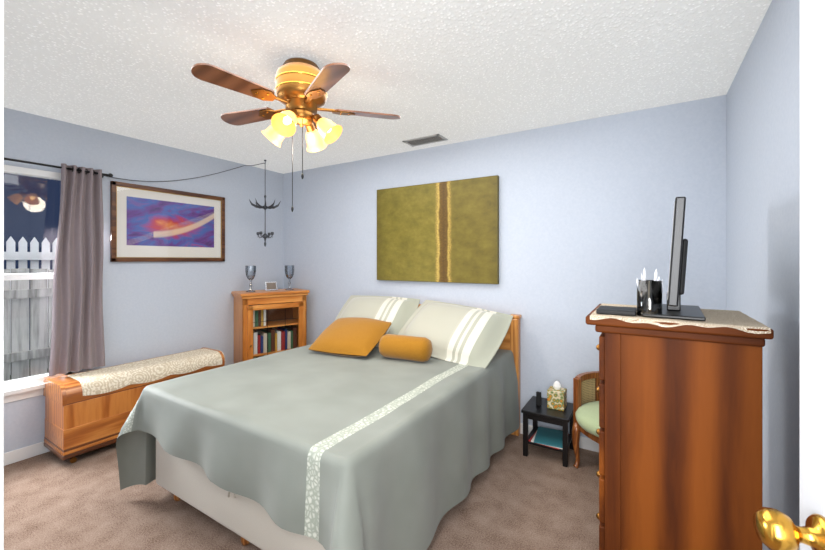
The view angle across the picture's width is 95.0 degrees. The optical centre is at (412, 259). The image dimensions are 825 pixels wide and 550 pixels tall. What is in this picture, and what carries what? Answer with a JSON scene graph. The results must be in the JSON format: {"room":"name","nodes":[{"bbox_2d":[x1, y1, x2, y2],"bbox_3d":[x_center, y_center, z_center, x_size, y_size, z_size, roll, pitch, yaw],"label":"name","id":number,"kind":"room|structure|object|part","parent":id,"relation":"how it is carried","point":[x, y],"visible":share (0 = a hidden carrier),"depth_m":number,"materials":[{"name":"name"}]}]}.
{"room":"bedroom","nodes":[
{"label":"bedroom","id":0,"kind":"room"},
{"bbox_2d":[4,107,282,452],"bbox_3d":[-2.745,0.180,2.730,0.100,2.440,4.360,0,0,32],"label":"wall","id":1,"kind":"structure","parent":0,"point":[154,309],"depth_m":3.40,"materials":[{"name":"paint"}]},
{"bbox_2d":[4,441,49,465],"bbox_3d":[-2.335,1.357,3.287,0.012,0.085,2.910,0,0,32],"label":"baseboard","id":2,"kind":"structure","parent":1,"relation":"attached to","point":[20,454],"depth_m":2.65,"materials":[{"name":"white paint"}]},
{"bbox_2d":[4,165,72,402],"bbox_3d":[-2.818,0.163,2.545,0.130,1.625,0.870,0,0,32],"label":"window","id":3,"kind":"structure","parent":1,"relation":"in","point":[23,388],"depth_m":2.68,"materials":[{"name":"white glass"}]},
{"bbox_2d":[4,157,112,375],"bbox_3d":[-2.743,0.064,2.529,0.115,1.537,1.214,0,0,32],"label":"curtain","id":4,"kind":"object","parent":1,"relation":"hanging from","point":[77,338],"visible":1,"depth_m":2.84,"materials":[{"name":"grey fabric"}]},
{"bbox_3d":[-2.746,-0.675,2.531,0.108,0.045,1.214,0,0,32],"label":"rod","id":5,"kind":"part","parent":4,"relation":"part of","materials":[{"name":"black metal"}]},
{"bbox_3d":[-2.516,0.064,2.844,0.060,1.537,0.328,0,0,32],"label":"panel","id":6,"kind":"part","parent":4,"relation":"part of","materials":[{"name":"grey fabric"}]},
{"bbox_2d":[110,181,224,261],"bbox_3d":[-2.199,-0.315,3.491,0.028,0.660,0.975,0,0,32],"label":"framed print","id":7,"kind":"object","parent":1,"relation":"attached to","point":[151,224],"visible":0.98,"depth_m":3.41,"materials":[{"name":"purple paper"}]},
{"bbox_2d":[4,434,599,549],"bbox_3d":[-0.911,1.430,1.656,4.350,0.060,4.460,0,0,32],"label":"floor","id":8,"kind":"structure","parent":0,"point":[539,498],"depth_m":2.11,"materials":[{"name":"beige carpet"}]},
{"bbox_2d":[43,347,224,462],"bbox_3d":[-2.201,1.125,3.121,0.385,0.550,1.153,0,0,32],"label":"cedar chest","id":9,"kind":"object","parent":8,"relation":"on","point":[87,411],"visible":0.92,"depth_m":2.73,"materials":[{"name":"brown wood"}]},
{"bbox_2d":[231,265,309,363],"bbox_3d":[-1.519,0.730,4.063,0.710,1.340,0.408,0,0,-38],"label":"bookcase","id":10,"kind":"object","parent":8,"relation":"on","point":[271,318],"visible":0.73,"depth_m":3.96,"materials":[{"name":"brown wood"}]},
{"bbox_2d":[264,281,277,290],"bbox_3d":[-1.527,0.280,4.073,0.130,0.100,0.058,0,0,-38],"label":"photo frame","id":11,"kind":"object","parent":10,"relation":"on","point":[271,285],"depth_m":4.06,"materials":[{"name":"silver metal"}]},
{"bbox_3d":[-1.406,0.855,3.919,0.570,0.800,0.042,0,0,-38],"label":"door","id":12,"kind":"part","parent":10,"relation":"part of","materials":[{"name":"brown wood"}]},
{"bbox_2d":[116,295,521,549],"bbox_3d":[-0.380,0.869,2.569,1.884,1.061,2.143,0,0,32],"label":"bed","id":13,"kind":"object","parent":8,"relation":"on","point":[361,422],"visible":1,"depth_m":1.94,"materials":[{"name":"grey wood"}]},
{"bbox_2d":[521,381,573,466],"bbox_3d":[0.996,1.139,2.755,0.320,0.522,0.336,0,0,32],"label":"nightstand","id":14,"kind":"object","parent":8,"relation":"on","point":[554,407],"visible":0.92,"depth_m":2.69,"materials":[{"name":"black wood"}]},
{"bbox_2d":[528,426,568,449],"bbox_3d":[0.998,1.283,2.734,0.252,0.022,0.303,0,0,32],"label":"books","id":15,"kind":"object","parent":14,"relation":"on","point":[548,438],"depth_m":2.69,"materials":[{"name":"teal paper"}]},
{"bbox_2d":[572,371,600,468],"bbox_3d":[1.354,1.104,2.412,0.613,0.618,0.610,0,0,-23],"label":"cane chair","id":16,"kind":"object","parent":8,"relation":"on","point":[585,406],"visible":0.29,"depth_m":2.54,"materials":[{"name":"brown wood"}]},
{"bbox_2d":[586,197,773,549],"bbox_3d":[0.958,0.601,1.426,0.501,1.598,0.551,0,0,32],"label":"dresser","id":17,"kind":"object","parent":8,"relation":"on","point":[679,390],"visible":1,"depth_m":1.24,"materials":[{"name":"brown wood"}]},
{"bbox_2d":[636,267,663,317],"bbox_3d":[0.834,0.111,1.329,0.079,0.170,0.083,0,0,32],"label":"crystal vase","id":18,"kind":"object","parent":17,"relation":"on","point":[649,292],"depth_m":1.30,"materials":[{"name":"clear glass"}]},
{"bbox_2d":[641,197,705,321],"bbox_3d":[0.975,-0.001,1.416,0.194,0.395,0.551,0,0,32],"label":"tv","id":19,"kind":"object","parent":17,"relation":"on","point":[652,308],"depth_m":1.27,"materials":[{"name":"black plastic"}]},
{"bbox_2d":[4,0,771,173],"bbox_3d":[-0.911,-1.070,1.656,4.350,0.060,4.460,0,0,32],"label":"ceiling","id":20,"kind":"structure","parent":0,"point":[454,71],"depth_m":1.99,"materials":[{"name":"white paint"}]},
{"bbox_2d":[104,160,280,245],"bbox_3d":[-1.898,-0.588,3.504,0.494,0.905,1.418,0,0,32],"label":"chandelier","id":21,"kind":"object","parent":20,"relation":"hanging from","point":[264,207],"visible":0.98,"depth_m":3.91,"materials":[{"name":"grey metal"}]},
{"bbox_3d":[-1.999,-0.854,3.483,0.346,0.372,1.277,0,0,32],"label":"hanging swag chain","id":22,"kind":"part","parent":21,"relation":"part of","materials":[{"name":"grey metal"}]},
{"bbox_2d":[191,58,400,211],"bbox_3d":[-0.626,-0.646,2.015,1.036,0.787,1.025,0,0,32],"label":"ceiling fan","id":23,"kind":"object","parent":20,"relation":"hanging from","point":[303,86],"visible":1,"depth_m":1.93,"materials":[{"name":"brown wood"}]},
{"bbox_3d":[-0.595,-0.877,2.030,0.272,0.325,0.272,0,0,32],"label":"motor","id":24,"kind":"part","parent":23,"relation":"part of","materials":[{"name":"gold metal"}]},
{"bbox_2d":[402,134,447,146],"bbox_3d":[0.108,-1.034,3.277,0.360,0.011,0.170,0,0,32],"label":"ceiling vent","id":25,"kind":"object","parent":20,"relation":"in","point":[426,140],"visible":1,"depth_m":3.26,"materials":[{"name":"grey metal"}]},
{"bbox_2d":[283,95,725,437],"bbox_3d":[0.235,0.180,3.510,4.350,2.440,0.100,0,0,32],"label":"wall","id":26,"kind":"structure","parent":0,"point":[586,210],"depth_m":2.91,"materials":[{"name":"paint"}]},
{"bbox_2d":[377,175,498,283],"bbox_3d":[0.182,-0.250,3.459,1.245,0.900,0.040,0,0,32],"label":"canvas","id":27,"kind":"object","parent":26,"relation":"attached to","point":[447,231],"visible":1,"depth_m":3.39,"materials":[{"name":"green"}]},
{"bbox_2d":[520,423,598,451],"bbox_3d":[0.205,1.357,3.463,4.150,0.085,0.012,0,0,32],"label":"baseboard","id":28,"kind":"structure","parent":26,"relation":"attached to","point":[584,443],"depth_m":2.79,"materials":[{"name":"white paint"}]},
{"bbox_2d":[726,0,799,549],"bbox_3d":[0.871,0.180,0.496,0.100,2.440,4.360,0,0,32],"label":"wall","id":29,"kind":"structure","parent":0,"point":[763,190],"depth_m":1.51,"materials":[{"name":"paint"}]},
{"bbox_3d":[-1.385,0.180,0.888,4.150,2.440,0.115,0,0,32],"label":"wall","id":30,"kind":"structure","parent":0,"visible":0},
{"bbox_2d":[0,0,3,549],"bbox_3d":[-0.055,0.350,0.069,0.995,2.100,0.139,0,0,32],"label":"door frame","id":31,"kind":"structure","parent":30,"relation":"attached to","point":[1,274],"depth_m":0.35,"materials":[{"name":"white paint"}]},
{"bbox_2d":[800,0,824,549],"bbox_3d":[0.528,0.379,0.252,0.047,2.018,0.806,0,0,20],"label":"door","id":32,"kind":"structure","parent":30,"relation":"in","point":[812,256],"depth_m":0.60,"materials":[{"name":"white paint"}]},
{"bbox_2d":[753,507,824,549],"bbox_3d":[0.650,0.425,0.585,0.201,0.066,0.100,0,0,20],"label":"door knob","id":33,"kind":"object","parent":32,"relation":"attached to","point":[775,529],"depth_m":0.58,"materials":[{"name":"gold metal"}]},
{"label":"outside","id":34,"kind":"structure","parent":0,"visible":0},
{"bbox_2d":[4,173,60,349],"bbox_3d":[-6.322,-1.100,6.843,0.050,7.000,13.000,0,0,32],"label":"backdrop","id":35,"kind":"structure","parent":34,"point":[9,196],"depth_m":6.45,"materials":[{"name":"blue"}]},
{"bbox_3d":[-4.144,1.750,5.498,5.170,0.100,13.000,0,0,32],"label":"ground","id":36,"kind":"structure","parent":34,"visible":0},
{"bbox_2d":[4,236,56,380],"bbox_3d":[-4.130,0.623,4.936,1.135,2.155,6.060,0,0,32],"label":"fence","id":37,"kind":"object","parent":36,"relation":"on","point":[42,320],"depth_m":4.05,"materials":[{"name":"grey wood"}]}
]}

